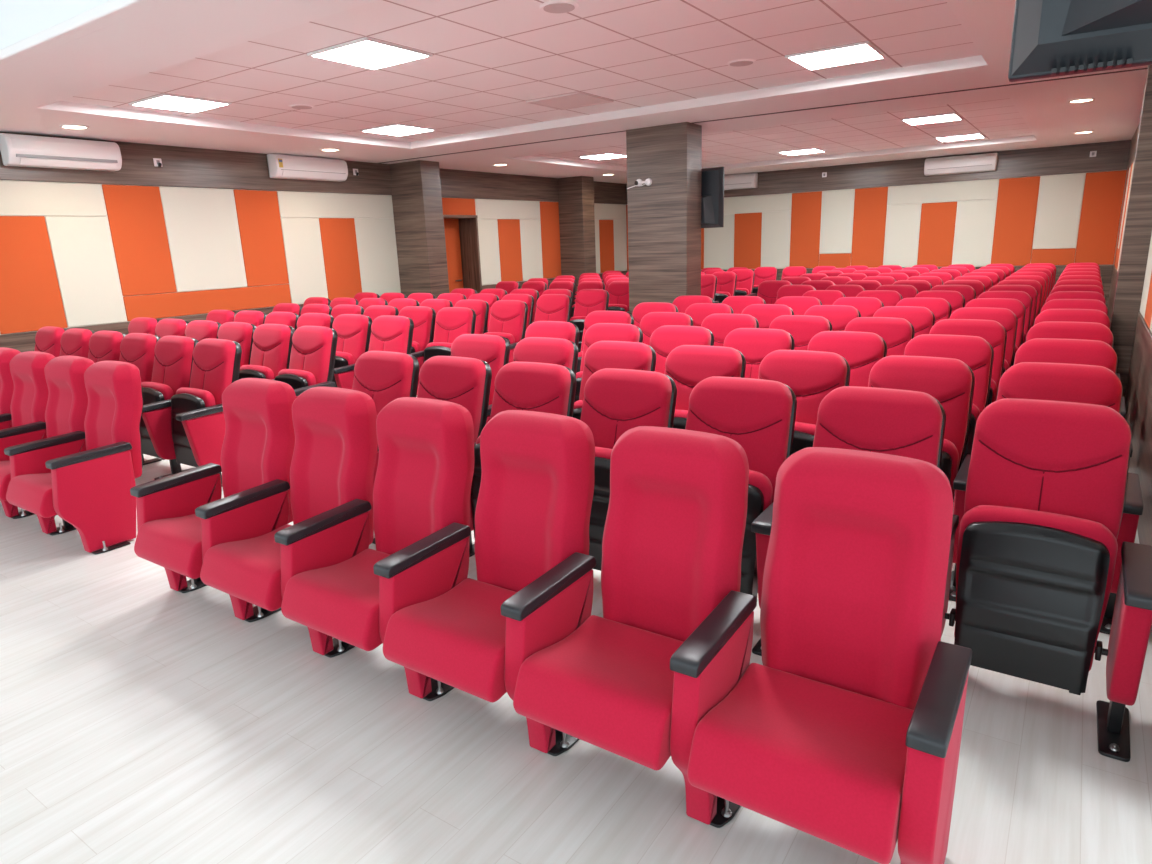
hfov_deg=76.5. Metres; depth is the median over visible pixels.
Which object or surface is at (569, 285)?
seat
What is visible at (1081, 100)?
recessed light
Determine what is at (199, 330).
seat
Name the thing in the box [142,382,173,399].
seat cushion
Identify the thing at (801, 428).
seat cushion
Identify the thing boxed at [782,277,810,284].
seat
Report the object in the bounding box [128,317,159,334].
seat
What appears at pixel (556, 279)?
seat
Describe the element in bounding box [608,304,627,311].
seat cushion
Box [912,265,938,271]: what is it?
seat
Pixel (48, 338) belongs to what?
seat
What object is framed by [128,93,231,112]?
recessed light
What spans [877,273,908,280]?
seat
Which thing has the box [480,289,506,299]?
seat
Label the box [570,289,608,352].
seat
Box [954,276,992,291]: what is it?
seat
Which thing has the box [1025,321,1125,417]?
seat
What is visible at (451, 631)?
seat cushion
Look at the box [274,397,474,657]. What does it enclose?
seat
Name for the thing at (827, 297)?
seat
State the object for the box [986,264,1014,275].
seat
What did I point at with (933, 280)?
seat
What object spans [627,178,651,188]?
security camera
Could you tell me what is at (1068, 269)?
seat
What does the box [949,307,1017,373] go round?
seat
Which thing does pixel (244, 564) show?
seat cushion
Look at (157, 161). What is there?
wall socket
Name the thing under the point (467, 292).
seat
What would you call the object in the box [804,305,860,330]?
seat
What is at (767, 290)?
seat
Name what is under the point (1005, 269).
seat
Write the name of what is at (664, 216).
pillar
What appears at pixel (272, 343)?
seat
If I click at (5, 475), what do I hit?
seat cushion
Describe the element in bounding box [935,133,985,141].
recessed light
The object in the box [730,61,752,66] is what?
grille
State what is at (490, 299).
seat
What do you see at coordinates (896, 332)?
seat
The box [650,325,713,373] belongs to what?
seat
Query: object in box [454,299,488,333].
seat
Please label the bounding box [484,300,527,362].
seat
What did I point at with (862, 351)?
seat
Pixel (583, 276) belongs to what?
seat
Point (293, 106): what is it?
grille
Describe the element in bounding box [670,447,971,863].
seat
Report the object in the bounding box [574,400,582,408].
seat cushion
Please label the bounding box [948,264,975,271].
seat
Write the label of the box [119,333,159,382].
seat
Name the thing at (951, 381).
seat
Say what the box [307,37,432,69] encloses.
recessed light
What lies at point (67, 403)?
seat
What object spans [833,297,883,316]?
seat
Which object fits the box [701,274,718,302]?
seat
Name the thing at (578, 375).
seat cushion
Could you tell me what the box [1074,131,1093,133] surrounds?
recessed light
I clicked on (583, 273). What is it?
seat
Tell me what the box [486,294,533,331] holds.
seat
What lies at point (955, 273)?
seat
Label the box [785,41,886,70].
recessed light
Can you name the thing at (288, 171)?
vent
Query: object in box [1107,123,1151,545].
wall
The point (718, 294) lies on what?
seat cushion
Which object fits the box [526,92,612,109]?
tile
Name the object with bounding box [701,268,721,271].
seat
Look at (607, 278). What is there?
seat
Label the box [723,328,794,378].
seat
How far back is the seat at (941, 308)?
6.41 m
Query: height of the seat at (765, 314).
1.000 m
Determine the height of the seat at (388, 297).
1.000 m
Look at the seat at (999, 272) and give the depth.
10.46 m
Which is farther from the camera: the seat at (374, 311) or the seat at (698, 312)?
the seat at (374, 311)
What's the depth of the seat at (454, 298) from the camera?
9.59 m
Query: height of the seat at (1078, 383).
1.000 m
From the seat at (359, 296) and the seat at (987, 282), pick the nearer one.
the seat at (987, 282)
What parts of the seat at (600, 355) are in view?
backrest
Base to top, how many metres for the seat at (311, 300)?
1.000 m
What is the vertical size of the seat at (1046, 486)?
1.000 m
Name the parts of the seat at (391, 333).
arm panel, backrest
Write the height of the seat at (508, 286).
1.000 m
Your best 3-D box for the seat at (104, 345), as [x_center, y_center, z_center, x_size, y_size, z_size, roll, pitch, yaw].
[-4.168,-0.343,6.273,0.573,1.000,0.588,8,18,33]
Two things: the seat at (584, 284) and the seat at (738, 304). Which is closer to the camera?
the seat at (738, 304)
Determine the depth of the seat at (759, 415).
3.02 m
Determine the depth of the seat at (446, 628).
2.54 m
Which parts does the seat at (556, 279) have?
backrest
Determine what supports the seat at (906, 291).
on the floor
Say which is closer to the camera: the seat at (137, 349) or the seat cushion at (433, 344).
the seat at (137, 349)
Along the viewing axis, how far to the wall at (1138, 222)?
5.68 m
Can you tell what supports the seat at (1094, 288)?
on the floor
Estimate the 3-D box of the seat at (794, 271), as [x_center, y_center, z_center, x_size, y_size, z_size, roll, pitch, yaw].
[3.988,-2.589,13.739,0.573,1.000,0.588,8,18,34]
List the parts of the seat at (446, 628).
arm panel, foot plate, backrest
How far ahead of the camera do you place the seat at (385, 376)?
4.28 m
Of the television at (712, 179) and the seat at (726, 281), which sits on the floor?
the seat at (726, 281)
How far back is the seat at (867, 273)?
11.41 m
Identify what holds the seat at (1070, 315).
on the floor
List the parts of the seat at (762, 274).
backrest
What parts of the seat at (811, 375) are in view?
backrest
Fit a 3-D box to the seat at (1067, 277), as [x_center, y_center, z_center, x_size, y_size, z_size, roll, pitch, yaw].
[5.822,-1.311,8.546,0.649,1.000,0.581,8,17,33]
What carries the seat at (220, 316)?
on the floor
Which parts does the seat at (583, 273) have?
backrest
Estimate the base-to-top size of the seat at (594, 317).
1.000 m
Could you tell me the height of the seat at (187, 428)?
1.000 m
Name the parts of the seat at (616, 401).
backrest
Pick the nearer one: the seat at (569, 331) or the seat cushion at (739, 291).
the seat at (569, 331)
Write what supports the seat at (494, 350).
on the floor
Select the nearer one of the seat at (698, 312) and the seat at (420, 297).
the seat at (698, 312)
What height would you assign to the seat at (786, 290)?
1.000 m
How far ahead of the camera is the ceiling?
6.26 m
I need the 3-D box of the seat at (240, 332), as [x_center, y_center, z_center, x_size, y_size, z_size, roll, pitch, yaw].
[-3.229,-0.474,6.640,0.573,1.000,0.588,8,18,34]
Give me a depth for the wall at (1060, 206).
13.50 m
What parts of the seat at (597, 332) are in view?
backrest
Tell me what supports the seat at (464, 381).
on the floor
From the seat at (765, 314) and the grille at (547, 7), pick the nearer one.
the grille at (547, 7)
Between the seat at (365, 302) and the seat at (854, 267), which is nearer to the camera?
the seat at (365, 302)
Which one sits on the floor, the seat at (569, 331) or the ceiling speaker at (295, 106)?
the seat at (569, 331)
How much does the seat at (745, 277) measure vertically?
1.000 m
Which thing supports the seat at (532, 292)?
on the floor
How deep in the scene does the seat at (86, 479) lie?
4.20 m
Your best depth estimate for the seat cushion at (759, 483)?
2.92 m
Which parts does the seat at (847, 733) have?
arm panel, foot plate, backrest, arm panel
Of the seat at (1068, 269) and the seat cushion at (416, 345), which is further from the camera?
the seat at (1068, 269)
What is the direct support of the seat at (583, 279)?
on the floor
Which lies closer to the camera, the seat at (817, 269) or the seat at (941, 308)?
the seat at (941, 308)
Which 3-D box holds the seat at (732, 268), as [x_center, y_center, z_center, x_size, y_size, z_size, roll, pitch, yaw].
[3.061,-2.714,14.357,0.573,1.000,0.588,8,17,33]
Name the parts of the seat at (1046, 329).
backrest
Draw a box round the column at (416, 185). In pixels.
[389,160,448,298]
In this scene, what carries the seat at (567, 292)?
on the floor
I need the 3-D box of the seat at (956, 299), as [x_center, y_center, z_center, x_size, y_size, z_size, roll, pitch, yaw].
[3.436,-0.862,7.161,0.573,1.000,0.588,8,18,34]
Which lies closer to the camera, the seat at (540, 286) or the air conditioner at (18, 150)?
the air conditioner at (18, 150)
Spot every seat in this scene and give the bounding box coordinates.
[0,347,20,413]
[0,351,54,429]
[0,356,93,518]
[4,361,142,554]
[34,326,67,356]
[60,328,94,357]
[88,330,126,362]
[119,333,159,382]
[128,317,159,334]
[130,378,295,592]
[140,335,198,464]
[142,338,241,485]
[155,319,188,337]
[185,320,220,340]
[195,387,377,621]
[206,310,236,324]
[217,322,255,366]
[234,311,266,327]
[239,324,294,379]
[264,312,298,329]
[272,303,301,316]
[272,326,337,397]
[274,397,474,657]
[297,313,333,327]
[301,304,331,314]
[303,297,330,306]
[330,297,357,308]
[331,304,363,318]
[332,314,371,387]
[333,315,413,389]
[352,351,418,415]
[354,292,379,302]
[358,298,387,310]
[363,305,398,321]
[372,356,491,543]
[373,410,594,702]
[380,293,406,303]
[388,298,418,311]
[398,306,435,352]
[408,293,435,305]
[411,307,475,394]
[420,299,452,338]
[437,293,466,306]
[451,288,476,298]
[451,334,509,404]
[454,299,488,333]
[468,293,498,329]
[469,361,576,556]
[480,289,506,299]
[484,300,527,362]
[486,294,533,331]
[486,337,577,423]
[495,281,519,293]
[501,426,748,770]
[510,289,538,321]
[521,281,546,296]
[525,321,578,347]
[528,278,549,288]
[532,289,572,322]
[534,294,571,321]
[549,281,574,305]
[552,278,575,296]
[555,275,576,291]
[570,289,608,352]
[571,281,604,316]
[573,278,603,304]
[573,341,655,419]
[574,275,601,299]
[574,323,642,401]
[575,273,600,294]
[576,311,633,372]
[580,368,676,570]
[602,271,621,279]
[603,273,624,281]
[604,275,627,289]
[605,278,628,291]
[608,281,628,311]
[632,302,677,327]
[640,312,692,345]
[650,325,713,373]
[664,345,745,428]
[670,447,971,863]
[672,295,713,312]
[685,303,733,326]
[685,376,796,599]
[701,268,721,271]
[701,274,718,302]
[701,313,758,345]
[704,269,724,273]
[712,272,736,303]
[721,296,765,313]
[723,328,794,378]
[727,267,747,271]
[731,269,756,295]
[742,304,793,328]
[751,386,945,655]
[752,267,777,295]
[757,280,791,303]
[758,350,850,453]
[769,315,831,349]
[775,296,821,314]
[776,285,815,300]
[781,266,806,279]
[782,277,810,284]
[800,273,827,279]
[801,280,834,289]
[803,290,844,304]
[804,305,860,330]
[808,331,886,386]
[812,266,835,272]
[818,270,842,276]
[821,276,851,284]
[826,285,864,296]
[833,268,856,272]
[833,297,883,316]
[838,273,866,279]
[845,266,867,269]
[845,280,880,290]
[845,317,914,356]
[853,270,880,276]
[856,290,902,306]
[862,276,895,284]
[866,268,891,272]
[868,355,974,500]
[873,306,934,336]
[876,285,917,298]
[877,265,902,270]
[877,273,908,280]
[890,270,920,276]
[892,280,931,292]
[896,298,951,323]
[902,267,929,273]
[904,334,993,502]
[907,276,942,287]
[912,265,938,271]
[914,291,964,313]
[919,272,952,283]
[929,269,961,279]
[929,319,1006,405]
[930,285,975,307]
[940,267,968,275]
[941,398,1151,761]
[943,280,984,298]
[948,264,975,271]
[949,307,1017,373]
[949,362,1142,634]
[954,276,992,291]
[963,272,999,285]
[965,298,1025,365]
[972,269,1005,281]
[978,291,1031,343]
[979,266,1010,278]
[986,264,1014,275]
[988,285,1037,329]
[997,280,1041,318]
[1005,275,1045,313]
[1011,272,1048,303]
[1014,338,1132,459]
[1016,268,1051,297]
[1021,266,1054,291]
[1025,263,1056,286]
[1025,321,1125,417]
[1033,309,1120,380]
[1040,299,1107,315]
[1045,291,1105,304]
[1049,285,1104,296]
[1053,280,1103,289]
[1056,275,1108,316]
[1058,271,1101,279]
[1061,268,1100,274]
[1064,265,1104,297]
[1065,263,1099,267]
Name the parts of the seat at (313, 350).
backrest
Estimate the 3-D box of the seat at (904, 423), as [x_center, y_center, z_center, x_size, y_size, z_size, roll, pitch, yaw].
[1.043,0.360,2.801,0.573,1.000,0.588,8,18,34]
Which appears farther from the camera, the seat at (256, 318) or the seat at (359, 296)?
the seat at (359, 296)
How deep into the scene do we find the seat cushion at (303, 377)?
5.87 m
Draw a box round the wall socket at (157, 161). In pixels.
[153,158,161,166]
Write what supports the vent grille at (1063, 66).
attached to the television at (1051, 38)
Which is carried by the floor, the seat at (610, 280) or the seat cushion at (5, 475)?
the seat at (610, 280)
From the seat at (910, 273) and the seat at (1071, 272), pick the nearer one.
the seat at (1071, 272)
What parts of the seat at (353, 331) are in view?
backrest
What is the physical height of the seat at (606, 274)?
1.000 m
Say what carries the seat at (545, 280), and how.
on the floor
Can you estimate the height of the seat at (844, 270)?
1.000 m
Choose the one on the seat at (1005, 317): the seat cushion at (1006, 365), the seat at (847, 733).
the seat cushion at (1006, 365)
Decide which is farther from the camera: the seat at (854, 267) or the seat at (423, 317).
the seat at (854, 267)
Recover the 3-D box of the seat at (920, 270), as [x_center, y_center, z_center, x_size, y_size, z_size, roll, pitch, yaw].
[5.365,-2.146,11.830,0.573,1.000,0.588,8,18,34]
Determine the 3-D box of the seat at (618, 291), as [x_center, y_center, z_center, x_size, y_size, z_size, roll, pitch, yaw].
[0.566,-1.764,11.058,0.573,1.000,0.588,8,18,33]
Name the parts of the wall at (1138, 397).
orange wall panel, cream wall panel, orange wall panel, cream wall panel, wood skirting, cream wall panel, orange wall panel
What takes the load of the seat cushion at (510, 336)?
on the seat at (508, 318)
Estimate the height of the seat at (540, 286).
1.000 m
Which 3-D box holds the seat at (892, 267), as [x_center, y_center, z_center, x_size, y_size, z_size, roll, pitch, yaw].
[5.377,-2.401,12.814,0.573,1.000,0.588,8,17,33]
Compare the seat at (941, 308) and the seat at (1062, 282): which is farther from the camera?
the seat at (1062, 282)
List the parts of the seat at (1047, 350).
backrest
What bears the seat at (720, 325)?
on the floor
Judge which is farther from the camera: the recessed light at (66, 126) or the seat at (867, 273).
the seat at (867, 273)
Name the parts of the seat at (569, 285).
backrest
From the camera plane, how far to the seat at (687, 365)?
4.07 m
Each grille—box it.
[292,105,311,108]
[543,3,574,12]
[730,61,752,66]
[1051,58,1132,76]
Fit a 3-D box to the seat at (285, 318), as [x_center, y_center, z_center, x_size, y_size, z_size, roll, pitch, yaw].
[-3.216,-0.730,7.623,0.573,1.000,0.588,8,18,34]
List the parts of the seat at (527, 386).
leg, foot plate, arm panel, backrest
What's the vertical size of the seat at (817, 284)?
1.000 m
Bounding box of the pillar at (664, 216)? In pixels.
[626,122,701,314]
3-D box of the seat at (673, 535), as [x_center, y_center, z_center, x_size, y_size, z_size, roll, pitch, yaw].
[0.152,0.538,2.239,0.570,1.003,0.668,8,17,33]
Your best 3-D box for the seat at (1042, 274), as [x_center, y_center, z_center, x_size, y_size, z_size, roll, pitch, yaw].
[5.802,-1.572,9.554,0.573,1.000,0.588,8,18,33]
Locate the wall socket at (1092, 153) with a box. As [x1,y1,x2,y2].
[1089,151,1096,156]
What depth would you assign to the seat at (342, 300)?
9.55 m
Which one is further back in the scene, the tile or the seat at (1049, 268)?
the seat at (1049, 268)
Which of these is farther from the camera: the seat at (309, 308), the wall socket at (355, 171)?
the wall socket at (355, 171)
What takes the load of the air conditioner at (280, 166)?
attached to the wall at (198, 233)
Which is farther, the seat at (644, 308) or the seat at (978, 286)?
the seat at (978, 286)
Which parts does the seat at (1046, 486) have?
arm panel, backrest, foot plate, leg, arm panel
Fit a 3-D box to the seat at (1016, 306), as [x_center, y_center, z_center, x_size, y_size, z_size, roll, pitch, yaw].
[3.422,-0.606,6.178,0.573,1.000,0.588,8,17,33]
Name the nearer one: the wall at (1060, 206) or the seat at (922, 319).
the seat at (922, 319)
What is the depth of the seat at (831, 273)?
11.73 m
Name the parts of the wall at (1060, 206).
orange wall panel, orange wall panel, cream wall panel, orange wall panel, cream wall panel, cream wall panel, orange wall panel, orange wall panel, cream wall panel, orange wall panel, wood skirting, cream wall panel, orange wall panel, cream wall panel, cream wall panel, orange wall panel, orange wall panel, cream wall panel, orange wall panel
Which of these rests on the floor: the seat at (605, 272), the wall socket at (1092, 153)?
the seat at (605, 272)
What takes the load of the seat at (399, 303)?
on the floor
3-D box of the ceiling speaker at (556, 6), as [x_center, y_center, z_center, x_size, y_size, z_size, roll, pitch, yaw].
[-0.099,-2.488,4.284,0.230,0.011,0.230,8,17,33]
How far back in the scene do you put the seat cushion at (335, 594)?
2.67 m
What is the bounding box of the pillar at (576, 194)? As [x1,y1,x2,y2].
[558,176,595,290]
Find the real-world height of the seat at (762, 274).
1.000 m
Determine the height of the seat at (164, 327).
1.000 m
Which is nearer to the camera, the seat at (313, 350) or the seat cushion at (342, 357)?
the seat at (313, 350)
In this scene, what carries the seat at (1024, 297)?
on the floor
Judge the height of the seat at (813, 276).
1.000 m
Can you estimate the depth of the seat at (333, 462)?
3.16 m
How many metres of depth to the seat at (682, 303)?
7.72 m
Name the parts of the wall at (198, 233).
orange wall panel, cream wall panel, cream wall panel, orange wall panel, wood skirting, cream wall panel, orange wall panel, orange wall panel, cream wall panel, cream wall panel, orange wall panel, cream wall panel, orange wall panel, cream wall panel, cream wall panel, orange wall panel, wood skirting, cream wall panel, orange wall panel, cream wall panel, orange wall panel, cream wall panel, cream wall panel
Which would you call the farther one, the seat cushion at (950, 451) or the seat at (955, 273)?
the seat at (955, 273)
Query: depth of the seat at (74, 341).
6.51 m
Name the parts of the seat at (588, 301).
backrest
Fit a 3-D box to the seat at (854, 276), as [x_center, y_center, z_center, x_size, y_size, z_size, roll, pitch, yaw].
[3.949,-1.822,10.788,0.573,1.000,0.588,8,17,33]
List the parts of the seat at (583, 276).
backrest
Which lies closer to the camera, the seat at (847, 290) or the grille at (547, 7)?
the grille at (547, 7)
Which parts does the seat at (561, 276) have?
backrest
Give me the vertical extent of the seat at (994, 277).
1.000 m
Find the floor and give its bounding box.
[0,395,1151,863]
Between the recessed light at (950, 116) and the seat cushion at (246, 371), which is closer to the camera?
the seat cushion at (246, 371)
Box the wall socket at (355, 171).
[353,169,358,175]
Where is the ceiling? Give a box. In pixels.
[0,0,1147,183]
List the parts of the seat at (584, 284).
backrest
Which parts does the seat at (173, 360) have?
foot plate, backrest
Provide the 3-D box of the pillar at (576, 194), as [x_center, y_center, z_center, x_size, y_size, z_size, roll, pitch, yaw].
[0.036,-3.750,15.066,0.600,2.870,0.430,8,17,33]
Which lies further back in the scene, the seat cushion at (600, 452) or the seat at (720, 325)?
the seat at (720, 325)
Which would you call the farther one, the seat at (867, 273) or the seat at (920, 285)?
the seat at (867, 273)
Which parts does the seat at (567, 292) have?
backrest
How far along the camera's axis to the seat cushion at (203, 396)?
5.19 m
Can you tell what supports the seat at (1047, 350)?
on the floor
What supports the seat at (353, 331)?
on the floor
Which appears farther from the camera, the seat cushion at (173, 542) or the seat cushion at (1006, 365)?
the seat cushion at (1006, 365)
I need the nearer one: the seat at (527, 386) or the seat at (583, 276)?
the seat at (527, 386)
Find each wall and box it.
[0,132,626,351]
[625,140,1130,306]
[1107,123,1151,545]
[1110,65,1151,397]
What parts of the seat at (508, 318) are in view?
backrest, arm panel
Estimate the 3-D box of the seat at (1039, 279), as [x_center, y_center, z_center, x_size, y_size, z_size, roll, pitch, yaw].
[5.326,-1.379,8.879,0.573,1.000,0.588,8,18,34]
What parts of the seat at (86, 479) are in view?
arm panel, foot plate, support post, arm panel, foot plate, backrest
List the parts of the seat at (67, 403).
foot plate, arm panel, backrest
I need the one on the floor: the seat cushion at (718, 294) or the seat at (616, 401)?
the seat at (616, 401)
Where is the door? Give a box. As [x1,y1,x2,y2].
[443,215,481,292]
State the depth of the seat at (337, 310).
8.25 m
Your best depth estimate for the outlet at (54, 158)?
7.49 m
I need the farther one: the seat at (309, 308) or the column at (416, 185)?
the column at (416, 185)
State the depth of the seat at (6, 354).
5.16 m
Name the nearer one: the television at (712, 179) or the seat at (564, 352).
the seat at (564, 352)
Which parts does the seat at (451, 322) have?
arm panel, backrest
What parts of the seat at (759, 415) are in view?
backrest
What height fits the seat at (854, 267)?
1.000 m
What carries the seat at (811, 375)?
on the floor
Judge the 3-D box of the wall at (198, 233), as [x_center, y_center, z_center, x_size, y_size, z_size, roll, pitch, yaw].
[-3.393,-2.663,11.116,0.524,3.000,16.100,8,17,33]
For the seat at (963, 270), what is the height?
1.000 m
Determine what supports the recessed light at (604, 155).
in the ceiling
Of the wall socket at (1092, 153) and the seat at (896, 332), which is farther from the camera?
the wall socket at (1092, 153)
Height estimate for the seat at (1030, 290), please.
1.000 m
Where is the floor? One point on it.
(143, 720)
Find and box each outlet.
[16,154,117,162]
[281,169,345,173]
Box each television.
[701,167,723,227]
[1008,0,1151,81]
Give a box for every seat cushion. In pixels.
[0,460,10,500]
[6,473,56,517]
[134,514,202,578]
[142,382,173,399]
[176,387,215,406]
[200,524,291,610]
[240,365,274,379]
[278,369,315,385]
[281,548,389,650]
[336,351,354,364]
[383,578,516,702]
[412,341,420,351]
[426,342,451,347]
[484,332,514,343]
[513,615,682,770]
[570,316,585,320]
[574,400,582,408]
[576,371,582,378]
[595,447,611,458]
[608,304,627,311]
[674,409,687,417]
[687,663,913,863]
[716,292,730,296]
[736,288,748,294]
[748,470,772,510]
[794,422,815,434]
[943,439,958,497]
[954,505,1117,670]
[971,403,980,420]
[990,378,996,402]
[1004,360,1008,370]
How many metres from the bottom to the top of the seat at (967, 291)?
1.000 m
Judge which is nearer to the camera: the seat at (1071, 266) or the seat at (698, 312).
the seat at (698, 312)
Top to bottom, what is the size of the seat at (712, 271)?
1.000 m
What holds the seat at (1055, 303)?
on the floor
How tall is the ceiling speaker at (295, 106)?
0.011 m
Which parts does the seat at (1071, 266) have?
backrest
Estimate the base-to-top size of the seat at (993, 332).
1.000 m
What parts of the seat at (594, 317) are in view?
backrest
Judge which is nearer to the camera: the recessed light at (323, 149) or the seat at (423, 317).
the seat at (423, 317)
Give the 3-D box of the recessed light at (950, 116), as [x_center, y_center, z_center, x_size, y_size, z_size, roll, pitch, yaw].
[4.478,-3.931,9.188,0.620,0.016,0.604,8,17,33]
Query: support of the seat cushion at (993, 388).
on the seat at (993, 332)
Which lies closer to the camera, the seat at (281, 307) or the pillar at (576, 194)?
the seat at (281, 307)
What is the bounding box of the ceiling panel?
[0,0,170,69]
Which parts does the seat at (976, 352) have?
backrest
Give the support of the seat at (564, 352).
on the floor
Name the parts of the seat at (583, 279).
backrest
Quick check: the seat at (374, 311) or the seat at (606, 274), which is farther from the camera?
the seat at (606, 274)
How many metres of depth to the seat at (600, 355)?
4.37 m
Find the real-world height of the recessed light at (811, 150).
0.016 m
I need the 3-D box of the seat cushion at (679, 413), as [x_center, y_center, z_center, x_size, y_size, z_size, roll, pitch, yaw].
[0.619,0.137,4.076,0.446,0.522,0.102,8,18,34]
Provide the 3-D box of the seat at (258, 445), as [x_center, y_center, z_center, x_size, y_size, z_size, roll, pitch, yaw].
[-1.700,0.288,3.473,0.570,1.003,0.668,8,17,33]
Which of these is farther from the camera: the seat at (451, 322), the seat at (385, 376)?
the seat at (451, 322)
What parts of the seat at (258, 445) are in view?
arm panel, foot plate, backrest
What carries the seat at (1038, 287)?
on the floor
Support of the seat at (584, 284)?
on the floor
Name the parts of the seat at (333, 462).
arm panel, foot plate, backrest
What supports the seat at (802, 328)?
on the floor
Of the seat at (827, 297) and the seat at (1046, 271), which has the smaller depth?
the seat at (827, 297)
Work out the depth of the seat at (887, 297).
7.41 m
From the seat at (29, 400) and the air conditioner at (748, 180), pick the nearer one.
the seat at (29, 400)
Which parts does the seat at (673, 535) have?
arm panel, foot plate, backrest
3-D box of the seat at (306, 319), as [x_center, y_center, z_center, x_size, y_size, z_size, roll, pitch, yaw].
[-2.753,-0.667,7.315,0.573,1.000,0.588,8,17,33]
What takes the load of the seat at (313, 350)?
on the floor
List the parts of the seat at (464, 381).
arm panel, backrest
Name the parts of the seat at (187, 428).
arm panel, foot plate, leg, arm panel, backrest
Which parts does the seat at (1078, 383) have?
foot plate, leg, arm panel, backrest, foot plate, leg, arm panel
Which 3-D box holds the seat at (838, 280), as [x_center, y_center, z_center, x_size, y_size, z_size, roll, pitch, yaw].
[3.474,-1.629,10.113,0.573,1.000,0.588,8,18,33]
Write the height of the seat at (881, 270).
1.000 m
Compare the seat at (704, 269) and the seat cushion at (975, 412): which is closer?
the seat cushion at (975, 412)
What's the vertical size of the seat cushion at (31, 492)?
0.158 m
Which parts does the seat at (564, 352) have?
backrest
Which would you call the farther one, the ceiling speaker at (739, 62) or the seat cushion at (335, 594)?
the ceiling speaker at (739, 62)
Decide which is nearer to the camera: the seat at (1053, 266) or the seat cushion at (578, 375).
the seat cushion at (578, 375)
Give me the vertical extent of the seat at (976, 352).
1.000 m
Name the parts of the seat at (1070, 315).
backrest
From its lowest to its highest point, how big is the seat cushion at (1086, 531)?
0.522 m
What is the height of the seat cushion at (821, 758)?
0.158 m
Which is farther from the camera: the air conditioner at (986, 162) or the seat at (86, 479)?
the air conditioner at (986, 162)
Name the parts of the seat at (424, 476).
arm panel, foot plate, backrest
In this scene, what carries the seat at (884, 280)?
on the floor
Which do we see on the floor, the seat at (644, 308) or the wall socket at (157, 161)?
the seat at (644, 308)
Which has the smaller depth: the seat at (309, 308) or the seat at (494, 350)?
the seat at (494, 350)
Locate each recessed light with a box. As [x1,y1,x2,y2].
[59,124,88,128]
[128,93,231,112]
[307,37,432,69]
[320,148,339,150]
[360,123,435,135]
[578,153,626,159]
[778,148,825,154]
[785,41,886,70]
[901,113,962,124]
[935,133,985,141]
[1068,98,1094,102]
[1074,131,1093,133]
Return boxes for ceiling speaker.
[289,104,314,108]
[540,0,578,12]
[727,59,755,66]
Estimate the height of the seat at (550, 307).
1.000 m
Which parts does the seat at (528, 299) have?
backrest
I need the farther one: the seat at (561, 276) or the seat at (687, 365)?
the seat at (561, 276)
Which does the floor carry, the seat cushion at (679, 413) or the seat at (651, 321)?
the seat at (651, 321)
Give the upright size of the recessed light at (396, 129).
0.016 m
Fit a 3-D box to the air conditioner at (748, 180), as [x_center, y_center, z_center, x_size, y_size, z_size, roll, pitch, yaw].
[3.231,-5.244,15.348,1.140,0.295,0.209,8,17,33]
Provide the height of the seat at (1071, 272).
1.000 m
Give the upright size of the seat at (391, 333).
1.000 m
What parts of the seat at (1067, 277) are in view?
backrest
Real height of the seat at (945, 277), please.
1.000 m
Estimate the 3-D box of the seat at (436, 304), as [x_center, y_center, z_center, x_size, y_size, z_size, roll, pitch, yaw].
[-1.801,-1.054,8.665,0.573,1.000,0.588,8,18,34]
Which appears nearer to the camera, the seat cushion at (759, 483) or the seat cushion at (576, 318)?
the seat cushion at (759, 483)
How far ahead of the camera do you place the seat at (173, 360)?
5.57 m
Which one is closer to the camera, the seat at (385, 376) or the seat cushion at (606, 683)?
the seat cushion at (606, 683)
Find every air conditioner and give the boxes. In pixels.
[0,133,121,171]
[267,154,347,181]
[724,173,757,189]
[924,153,997,175]
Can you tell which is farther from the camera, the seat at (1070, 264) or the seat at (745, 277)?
the seat at (745, 277)
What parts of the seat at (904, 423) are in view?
foot plate, arm panel, backrest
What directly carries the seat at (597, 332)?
on the floor
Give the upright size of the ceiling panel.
0.852 m
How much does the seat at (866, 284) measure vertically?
1.000 m
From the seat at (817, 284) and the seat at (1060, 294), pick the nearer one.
the seat at (1060, 294)
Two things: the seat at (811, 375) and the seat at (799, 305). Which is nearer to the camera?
the seat at (811, 375)
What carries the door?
in the wall at (198, 233)

